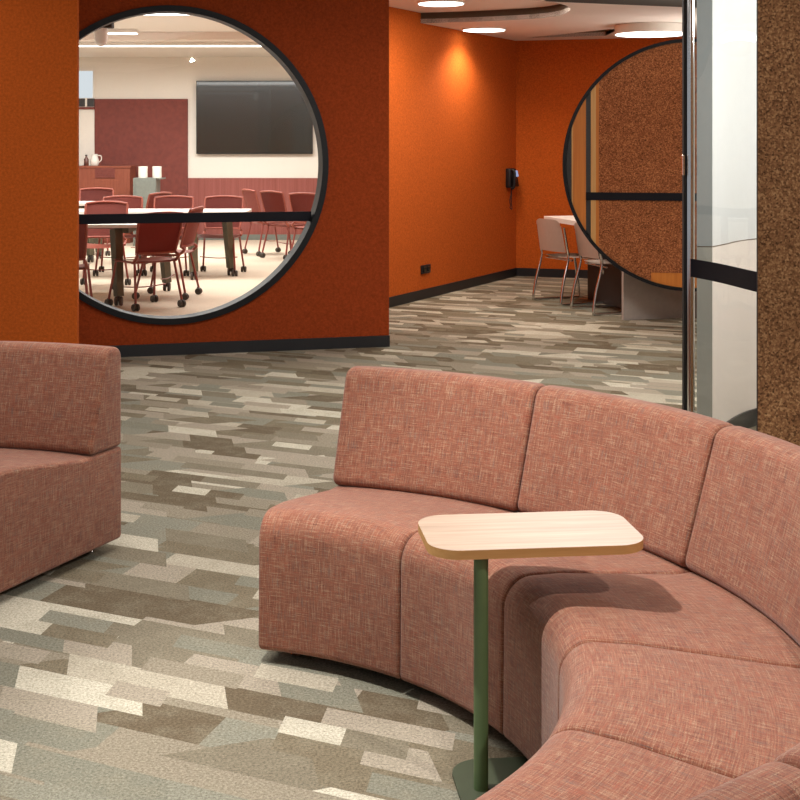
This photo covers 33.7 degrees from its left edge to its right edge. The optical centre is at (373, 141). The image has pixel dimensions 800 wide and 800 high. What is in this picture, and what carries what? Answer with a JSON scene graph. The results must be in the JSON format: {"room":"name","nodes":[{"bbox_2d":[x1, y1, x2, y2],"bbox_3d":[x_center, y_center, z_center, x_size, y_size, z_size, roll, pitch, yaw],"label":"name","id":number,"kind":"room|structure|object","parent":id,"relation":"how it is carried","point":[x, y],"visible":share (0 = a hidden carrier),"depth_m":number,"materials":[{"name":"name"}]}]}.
{"room":"office lounge","nodes":[
{"label":"office lounge","id":0,"kind":"room"},
{"bbox_2d":[0,0,78,343],"bbox_3d":[-4.011,0.140,9.030,3.978,2.820,0.060,0,0,0],"label":"wall","id":1,"kind":"structure","parent":0,"point":[39,39],"depth_m":9.00,"materials":[{"name":"orange paint"}]},
{"bbox_2d":[79,165,136,167],"bbox_3d":[-4.416,0.382,20.450,1.405,0.030,0.530,0,0,0],"label":"countertop","id":2,"kind":"structure","parent":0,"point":[80,166],"depth_m":20.18,"materials":[{"name":"brown wood"}]},
{"bbox_2d":[79,15,272,56],"bbox_3d":[-2.650,-1.365,14.500,8.700,0.050,13.000,0,0,0],"label":"ceiling","id":3,"kind":"structure","parent":0,"point":[144,23],"depth_m":18.74,"materials":[{"name":"white paint"}]},
{"bbox_2d":[94,23,113,46],"bbox_3d":[-2.578,-1.125,12.600,0.181,0.430,0.132,0,0,0],"label":"ceiling camera","id":4,"kind":"object","parent":3,"relation":"attached to","point":[100,35],"visible":0.68,"depth_m":12.55,"materials":[{"name":"white paint"}]},
{"bbox_2d":[108,29,138,33],"bbox_3d":[-3.044,-1.310,15.718,0.476,0.053,0.140,0,0,0],"label":"linear light","id":5,"kind":"object","parent":3,"relation":"attached to","point":[110,31],"visible":0.56,"depth_m":15.65,"materials":[{"name":"white paint"}]},
{"bbox_2d":[149,14,183,14],"bbox_3d":[-1.908,-1.310,13.169,1.544,0.053,0.500,0,0,0],"label":"linear light","id":6,"kind":"object","parent":3,"relation":"attached to","point":[149,14],"visible":0.02,"depth_m":13.31,"materials":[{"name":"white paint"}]},
{"bbox_2d":[79,32,254,41],"bbox_3d":[-2.300,-1.290,16.200,7.000,0.100,0.250,0,0,0],"label":"beam","id":7,"kind":"structure","parent":3,"relation":"attached to","point":[142,36],"depth_m":16.08,"materials":[{"name":"paint"}]},
{"bbox_2d":[79,42,260,46],"bbox_3d":[-2.674,-1.310,17.764,4.166,0.053,0.160,0,0,0],"label":"linear light","id":8,"kind":"object","parent":3,"relation":"attached to","point":[81,44],"visible":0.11,"depth_m":17.69,"materials":[{"name":"white paint"}]},
{"bbox_2d":[79,45,260,46],"bbox_3d":[-2.674,-1.290,17.764,4.136,0.012,0.130,0,0,0],"label":"diffuser","id":9,"kind":"object","parent":8,"relation":"attached to","point":[79,45],"depth_m":17.77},
{"bbox_2d":[79,57,317,177],"bbox_3d":[-2.650,0.105,20.950,8.700,2.890,0.100,0,0,0],"label":"wall","id":10,"kind":"structure","parent":0,"point":[115,77],"depth_m":20.90,"materials":[{"name":"white paint"}]},
{"bbox_2d":[79,68,94,164],"bbox_3d":[-4.766,-0.395,20.866,0.711,1.549,0.077,0,0,0],"label":"window","id":11,"kind":"structure","parent":10,"relation":"in","point":[86,75],"depth_m":20.88,"materials":[{"name":"white glass"}]},
{"bbox_2d":[79,71,92,97],"bbox_3d":[-4.766,-0.908,20.865,0.651,0.424,0.010,0,0,0],"label":"blind","id":12,"kind":"object","parent":11,"relation":"attached to","point":[85,77],"depth_m":20.86,"materials":[{"name":"white fabric"}]},
{"bbox_2d":[95,99,187,239],"bbox_3d":[-3.676,0.435,20.880,1.470,2.230,0.040,0,0,0],"label":"wall panel","id":13,"kind":"object","parent":10,"relation":"attached to","point":[149,133],"visible":0.5,"depth_m":20.86,"materials":[{"name":"red fabric"}]},
{"bbox_2d":[197,234,300,239],"bbox_3d":[-0.700,1.505,20.860,4.500,0.090,0.020,0,0,0],"label":"baseboard","id":14,"kind":"structure","parent":10,"relation":"attached to","point":[244,236],"depth_m":20.85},
{"bbox_2d":[188,178,317,233],"bbox_3d":[-0.670,1.060,20.885,4.540,0.981,0.030,0,0,0],"label":"wall panel","id":15,"kind":"object","parent":10,"relation":"attached to","point":[198,188],"visible":0.23,"depth_m":20.87,"materials":[{"name":"red wood"}]},
{"bbox_2d":[196,81,312,153],"bbox_3d":[-1.881,-0.387,20.849,1.834,1.154,0.099,0,0,0],"label":"television","id":16,"kind":"object","parent":10,"relation":"attached to","point":[233,117],"visible":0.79,"depth_m":20.80,"materials":[{"name":"black paint"}]},
{"bbox_2d":[79,0,388,345],"bbox_3d":[-1.355,0.140,9.711,3.000,2.820,0.120,0,0,-14],"label":"wall","id":17,"kind":"structure","parent":0,"point":[338,286],"depth_m":9.91,"materials":[{"name":"orange paint"}]},
{"bbox_2d":[79,5,328,324],"bbox_3d":[-1.484,0.167,9.676,2.320,2.320,0.165,0,0,-14],"label":"window","id":18,"kind":"structure","parent":17,"relation":"in","point":[312,217],"depth_m":9.74,"materials":[{"name":"black metal"}]},
{"bbox_2d":[112,335,389,356],"bbox_3d":[-1.337,1.508,9.647,3.003,0.085,0.012,0,0,-14],"label":"baseboard","id":19,"kind":"structure","parent":17,"relation":"attached to","point":[140,350],"depth_m":9.75,"materials":[{"name":"black paint"}]},
{"bbox_2d":[0,240,756,799],"bbox_3d":[-1.000,1.598,8.950,12.000,0.104,23.900,0,0,0],"label":"floor","id":20,"kind":"structure","parent":0,"point":[135,667],"depth_m":4.57,"materials":[{"name":"carpet"}]},
{"bbox_2d":[0,341,120,592],"bbox_3d":[-2.197,1.162,4.550,2.650,0.776,1.099,0,0,-24],"label":"curved sofa","id":21,"kind":"object","parent":20,"relation":"on","point":[60,403],"visible":1,"depth_m":4.92,"materials":[{"name":"fabric"}]},
{"bbox_2d":[79,224,92,296],"bbox_3d":[-2.765,1.091,11.716,0.550,0.909,0.637,0,0,-8],"label":"chair","id":22,"kind":"object","parent":20,"relation":"on","point":[83,228],"visible":0.14,"depth_m":11.56,"materials":[{"name":"red plastic"}]},
{"bbox_2d":[79,201,101,261],"bbox_3d":[-4.360,1.166,17.250,1.680,0.760,0.700,0,0,0],"label":"table","id":23,"kind":"object","parent":20,"relation":"on","point":[90,252],"visible":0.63,"depth_m":16.98,"materials":[{"name":"white laminate"}]},
{"bbox_2d":[79,187,113,255],"bbox_3d":[-3.871,1.091,18.235,0.550,0.909,0.637,0,0,-2],"label":"chair","id":24,"kind":"object","parent":20,"relation":"on","point":[96,193],"visible":0.26,"depth_m":18.50,"materials":[{"name":"red plastic"}]},
{"bbox_2d":[80,201,130,289],"bbox_3d":[-2.918,1.091,14.084,0.550,0.909,0.637,0,0,4],"label":"chair","id":25,"kind":"object","parent":20,"relation":"on","point":[94,207],"visible":0.46,"depth_m":14.31,"materials":[{"name":"red plastic"}]},
{"bbox_2d":[79,165,136,242],"bbox_3d":[-4.416,0.958,20.447,1.405,1.183,0.536,0,0,0],"label":"base cabinet","id":26,"kind":"object","parent":20,"relation":"on","point":[119,178],"depth_m":20.20,"materials":[{"name":"brown wood"}]},
{"bbox_2d":[84,155,88,165],"bbox_3d":[-4.439,0.282,20.400,0.076,0.170,0.075,0,0,0],"label":"bottle","id":27,"kind":"object","parent":26,"relation":"on","point":[86,160],"visible":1,"depth_m":20.37,"materials":[{"name":"brown glass"}]},
{"bbox_2d":[90,154,101,165],"bbox_3d":[-4.313,0.277,20.442,0.167,0.180,0.140,0,0,35],"label":"jug","id":28,"kind":"object","parent":26,"relation":"on","point":[94,161],"visible":1,"depth_m":20.41,"materials":[{"name":"white ceramic"}]},
{"bbox_2d":[93,195,145,275],"bbox_3d":[-2.982,1.091,15.534,0.550,0.909,0.637,0,0,-4],"label":"chair","id":29,"kind":"object","parent":20,"relation":"on","point":[135,202],"visible":0.41,"depth_m":15.79,"materials":[{"name":"red plastic"}]},
{"bbox_2d":[88,224,171,305],"bbox_3d":[-3.075,1.161,13.100,2.050,0.770,1.400,0,0,0],"label":"table","id":30,"kind":"object","parent":20,"relation":"on","point":[116,230],"visible":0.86,"depth_m":12.50,"materials":[{"name":"white metal"}]},
{"bbox_2d":[104,211,185,311],"bbox_3d":[-2.128,1.091,12.394,0.550,0.909,0.637,0,0,-40],"label":"chair","id":31,"kind":"object","parent":20,"relation":"on","point":[151,238],"visible":0.91,"depth_m":12.24,"materials":[{"name":"red plastic"}]},
{"bbox_2d":[133,177,165,245],"bbox_3d":[-3.358,1.042,19.795,0.431,1.016,0.410,0,0,0],"label":"base cabinet","id":32,"kind":"object","parent":20,"relation":"on","point":[142,187],"visible":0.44,"depth_m":19.59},
{"bbox_2d":[138,166,147,177],"bbox_3d":[-3.442,0.449,19.700,0.139,0.170,0.139,0,0,0],"label":"canister","id":33,"kind":"object","parent":32,"relation":"on","point":[142,170],"visible":1,"depth_m":19.64,"materials":[{"name":"white paint"}]},
{"bbox_2d":[152,166,161,177],"bbox_3d":[-3.234,0.449,19.700,0.139,0.170,0.139,0,0,0],"label":"canister","id":34,"kind":"object","parent":32,"relation":"on","point":[156,170],"visible":1,"depth_m":19.64,"materials":[{"name":"white paint"}]},
{"bbox_2d":[131,192,171,263],"bbox_3d":[-2.970,1.091,17.084,0.637,0.909,0.550,0,0,28],"label":"chair","id":35,"kind":"object","parent":20,"relation":"on","point":[149,205],"visible":0.17,"depth_m":16.82,"materials":[{"name":"red plastic"}]},
{"bbox_2d":[79,209,251,279],"bbox_3d":[-2.810,1.161,15.075,2.780,0.770,0.650,0,0,0],"label":"table","id":36,"kind":"object","parent":20,"relation":"on","point":[227,227],"visible":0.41,"depth_m":15.20,"materials":[{"name":"white laminate"}]},
{"bbox_2d":[141,195,193,275],"bbox_3d":[-2.399,1.091,15.534,0.550,0.909,0.637,0,0,2],"label":"chair","id":37,"kind":"object","parent":20,"relation":"on","point":[168,201],"visible":0.38,"depth_m":15.80,"materials":[{"name":"red plastic"}]},
{"bbox_2d":[132,206,203,299],"bbox_3d":[-2.026,1.091,13.195,0.637,0.909,0.550,0,0,8],"label":"chair","id":38,"kind":"object","parent":20,"relation":"on","point":[190,230],"visible":0.77,"depth_m":13.03,"materials":[{"name":"red plastic"}]},
{"bbox_2d":[190,195,246,275],"bbox_3d":[-1.816,1.091,15.534,0.550,0.909,0.637,0,0,6],"label":"chair","id":39,"kind":"object","parent":20,"relation":"on","point":[218,201],"visible":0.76,"depth_m":15.75,"materials":[{"name":"red plastic"}]},
{"bbox_2d":[242,189,291,256],"bbox_3d":[-1.480,1.091,18.184,0.637,0.909,0.550,0,0,-28],"label":"chair","id":40,"kind":"object","parent":20,"relation":"on","point":[250,196],"visible":0.66,"depth_m":18.03,"materials":[{"name":"red plastic"}]},
{"bbox_2d":[259,190,304,258],"bbox_3d":[-1.165,1.091,17.626,0.637,0.909,0.550,0,0,-44],"label":"chair","id":41,"kind":"object","parent":20,"relation":"on","point":[272,201],"visible":0.57,"depth_m":17.45,"materials":[{"name":"red plastic"}]},
{"bbox_2d":[289,192,314,249],"bbox_3d":[-0.756,1.091,17.020,0.550,0.909,0.637,0,0,28],"label":"chair","id":42,"kind":"object","parent":20,"relation":"on","point":[299,201],"visible":0.29,"depth_m":16.82,"materials":[{"name":"red plastic"}]},
{"bbox_2d":[259,366,799,799],"bbox_3d":[0.424,1.162,2.954,1.567,0.776,3.399,0,0,0],"label":"curved sofa","id":43,"kind":"object","parent":20,"relation":"on","point":[668,669],"visible":0.95,"depth_m":3.53,"materials":[{"name":"fabric"}]},
{"bbox_2d":[418,510,642,799],"bbox_3d":[0.391,1.255,3.201,0.530,0.590,0.449,0,0,-6],"label":"side table","id":44,"kind":"object","parent":20,"relation":"on","point":[479,538],"visible":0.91,"depth_m":3.19,"materials":[{"name":"brown wood"}]},
{"bbox_2d":[532,218,603,305],"bbox_3d":[1.903,1.147,12.811,0.552,0.814,0.536,0,0,-24],"label":"chair","id":45,"kind":"object","parent":20,"relation":"on","point":[550,237],"visible":0.93,"depth_m":12.72,"materials":[{"name":"white plastic"}]},
{"bbox_2d":[570,223,621,315],"bbox_3d":[2.152,1.147,12.113,0.552,0.814,0.536,0,0,-14],"label":"chair","id":46,"kind":"object","parent":20,"relation":"on","point":[585,248],"visible":0.62,"depth_m":12.10,"materials":[{"name":"white plastic"}]},
{"bbox_2d":[544,216,696,319],"bbox_3d":[2.327,1.150,12.556,0.799,0.800,1.980,0,0,-14],"label":"table","id":47,"kind":"object","parent":20,"relation":"on","point":[637,299],"visible":0.2,"depth_m":11.62,"materials":[{"name":"grey laminate"}]},
{"bbox_2d":[682,0,694,412],"bbox_3d":[1.401,0.190,5.860,0.090,2.720,0.090,0,0,0],"label":"door frame","id":48,"kind":"structure","parent":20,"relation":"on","point":[688,6],"depth_m":5.85,"materials":[{"name":"metal"}]},
{"bbox_2d":[389,6,515,296],"bbox_3d":[0.601,0.090,13.403,0.120,2.920,4.353,0,0,27],"label":"wall","id":49,"kind":"structure","parent":0,"point":[452,92],"depth_m":13.62,"materials":[{"name":"orange paint"}]},
{"bbox_2d":[421,264,430,273],"bbox_3d":[0.500,1.252,13.047,0.029,0.085,0.210,0,0,27],"label":"power outlet","id":50,"kind":"object","parent":49,"relation":"attached to","point":[426,268],"visible":1,"depth_m":13.04,"materials":[{"name":"black paint"}]},
{"bbox_2d":[389,268,516,307],"bbox_3d":[0.655,1.502,13.364,0.012,0.095,4.333,0,0,27],"label":"baseboard","id":51,"kind":"structure","parent":49,"relation":"attached to","point":[418,295],"depth_m":13.59,"materials":[{"name":"black paint"}]},
{"bbox_2d":[421,0,569,22],"bbox_3d":[0.993,-1.219,11.475,1.422,0.102,2.901,0,0,7],"label":"trim","id":52,"kind":"structure","parent":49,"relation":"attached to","point":[524,11],"depth_m":12.73,"materials":[{"name":"beige paint"}]},
{"bbox_2d":[506,168,518,209],"bbox_3d":[1.582,0.534,15.047,0.117,0.471,0.170,0,0,27],"label":"wall phone","id":53,"kind":"object","parent":49,"relation":"attached to","point":[512,175],"visible":1,"depth_m":14.99,"materials":[{"name":"black paint"}]},
{"bbox_2d":[389,0,557,12],"bbox_3d":[-0.500,-1.295,6.650,11.000,0.050,19.300,0,0,0],"label":"ceiling","id":54,"kind":"structure","parent":0,"point":[411,5],"depth_m":12.30,"materials":[{"name":"paint"}]},
{"bbox_2d":[417,0,464,6],"bbox_3d":[0.610,-1.261,12.035,0.435,0.018,0.435,0,0,0],"label":"recessed light","id":55,"kind":"object","parent":54,"relation":"in","point":[431,3],"visible":1,"depth_m":11.95,"materials":[{"name":"white paint"}]},
{"bbox_2d":[421,0,696,40],"bbox_3d":[-0.370,-1.190,6.146,11.261,0.040,18.292,0,0,0],"label":"ceiling","id":56,"kind":"structure","parent":0,"point":[581,17],"depth_m":12.94,"materials":[{"name":"paint"}]},
{"bbox_2d":[462,27,505,31],"bbox_3d":[1.139,-1.161,13.688,0.456,0.018,0.456,0,0,0],"label":"recessed light","id":57,"kind":"object","parent":56,"relation":"in","point":[473,29],"visible":1,"depth_m":13.56,"materials":[{"name":"white paint"}]},
{"bbox_2d":[545,0,696,7],"bbox_3d":[1.889,-1.110,9.412,1.897,0.120,1.982,0,0,0],"label":"raft","id":58,"kind":"object","parent":56,"relation":"hanging from","point":[669,3],"visible":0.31,"depth_m":9.95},
{"bbox_2d":[614,22,681,37],"bbox_3d":[2.770,-1.120,13.220,0.720,0.096,0.720,0,0,0],"label":"drum light","id":59,"kind":"object","parent":56,"relation":"attached to","point":[643,29],"visible":0.87,"depth_m":12.94,"materials":[{"name":"white paint"}]},
{"bbox_2d":[616,31,681,37],"bbox_3d":[2.770,-1.076,13.220,0.698,0.008,0.698,0,0,0],"label":"diffuser","id":60,"kind":"object","parent":59,"relation":"attached to","point":[639,34],"depth_m":13.18,"materials":[{"name":"white plastic"}]},
{"bbox_2d":[516,37,696,269],"bbox_3d":[3.327,0.090,14.814,3.700,2.920,0.120,0,0,18],"label":"wall","id":61,"kind":"structure","parent":0,"point":[553,76],"depth_m":15.18,"materials":[{"name":"orange paint"}]},
{"bbox_2d":[517,268,587,277],"bbox_3d":[3.355,1.502,14.736,3.600,0.095,0.012,0,0,18],"label":"baseboard","id":62,"kind":"structure","parent":61,"relation":"attached to","point":[531,272],"depth_m":15.16,"materials":[{"name":"black paint"}]},
{"bbox_2d":[530,29,612,37],"bbox_3d":[2.308,-1.220,14.427,0.540,0.100,1.410,0,0,-33],"label":"trim","id":63,"kind":"structure","parent":61,"relation":"attached to","point":[598,31],"depth_m":14.60,"materials":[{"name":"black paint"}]},
{"bbox_2d":[712,0,756,421],"bbox_3d":[2.444,0.190,7.396,1.887,2.720,0.706,0,0,-23],"label":"wall","id":64,"kind":"structure","parent":0,"point":[734,22],"depth_m":7.01,"materials":[{"name":"beige paint"}]},
{"bbox_2d":[697,0,712,416],"bbox_3d":[1.783,0.190,7.132,0.078,2.720,0.899,0,0,14],"label":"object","id":65,"kind":"object","parent":64,"relation":"attached to","point":[704,7],"visible":0.89,"depth_m":6.70,"materials":[{"name":"beige paint"}]},
{"bbox_2d":[690,259,756,291],"bbox_3d":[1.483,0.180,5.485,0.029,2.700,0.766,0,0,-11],"label":"rail","id":66,"kind":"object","parent":64,"relation":"attached to","point":[716,272],"depth_m":5.55,"materials":[{"name":"black"}]},
{"bbox_2d":[727,408,756,427],"bbox_3d":[2.485,1.504,7.230,1.832,0.092,0.390,0,0,-23],"label":"baseboard","id":67,"kind":"structure","parent":64,"relation":"attached to","point":[747,419],"depth_m":7.14,"materials":[{"name":"black paint"}]},
{"bbox_2d":[758,0,799,445],"bbox_3d":[2.310,0.190,5.000,1.779,2.720,0.200,0,0,0],"label":"wall column","id":68,"kind":"structure","parent":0,"point":[778,20],"depth_m":4.90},
{"bbox_2d":[757,0,757,430],"bbox_3d":[1.420,0.190,4.901,0.005,2.720,0.010,0,0,0],"label":"trim","id":69,"kind":"structure","parent":68,"relation":"attached to","point":[757,0],"depth_m":4.90,"materials":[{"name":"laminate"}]},
{"bbox_3d":[3.530,0.190,10.915,1.541,2.720,0.430,0,0,0],"label":"wall partition","id":70,"kind":"structure","parent":0,"visible":0},
{"bbox_2d":[562,38,696,291],"bbox_3d":[2.179,0.191,11.172,1.153,2.105,0.170,0,0,12],"label":"round window","id":71,"kind":"structure","parent":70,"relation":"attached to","point":[622,161],"depth_m":11.11,"materials":[{"name":"glass"}]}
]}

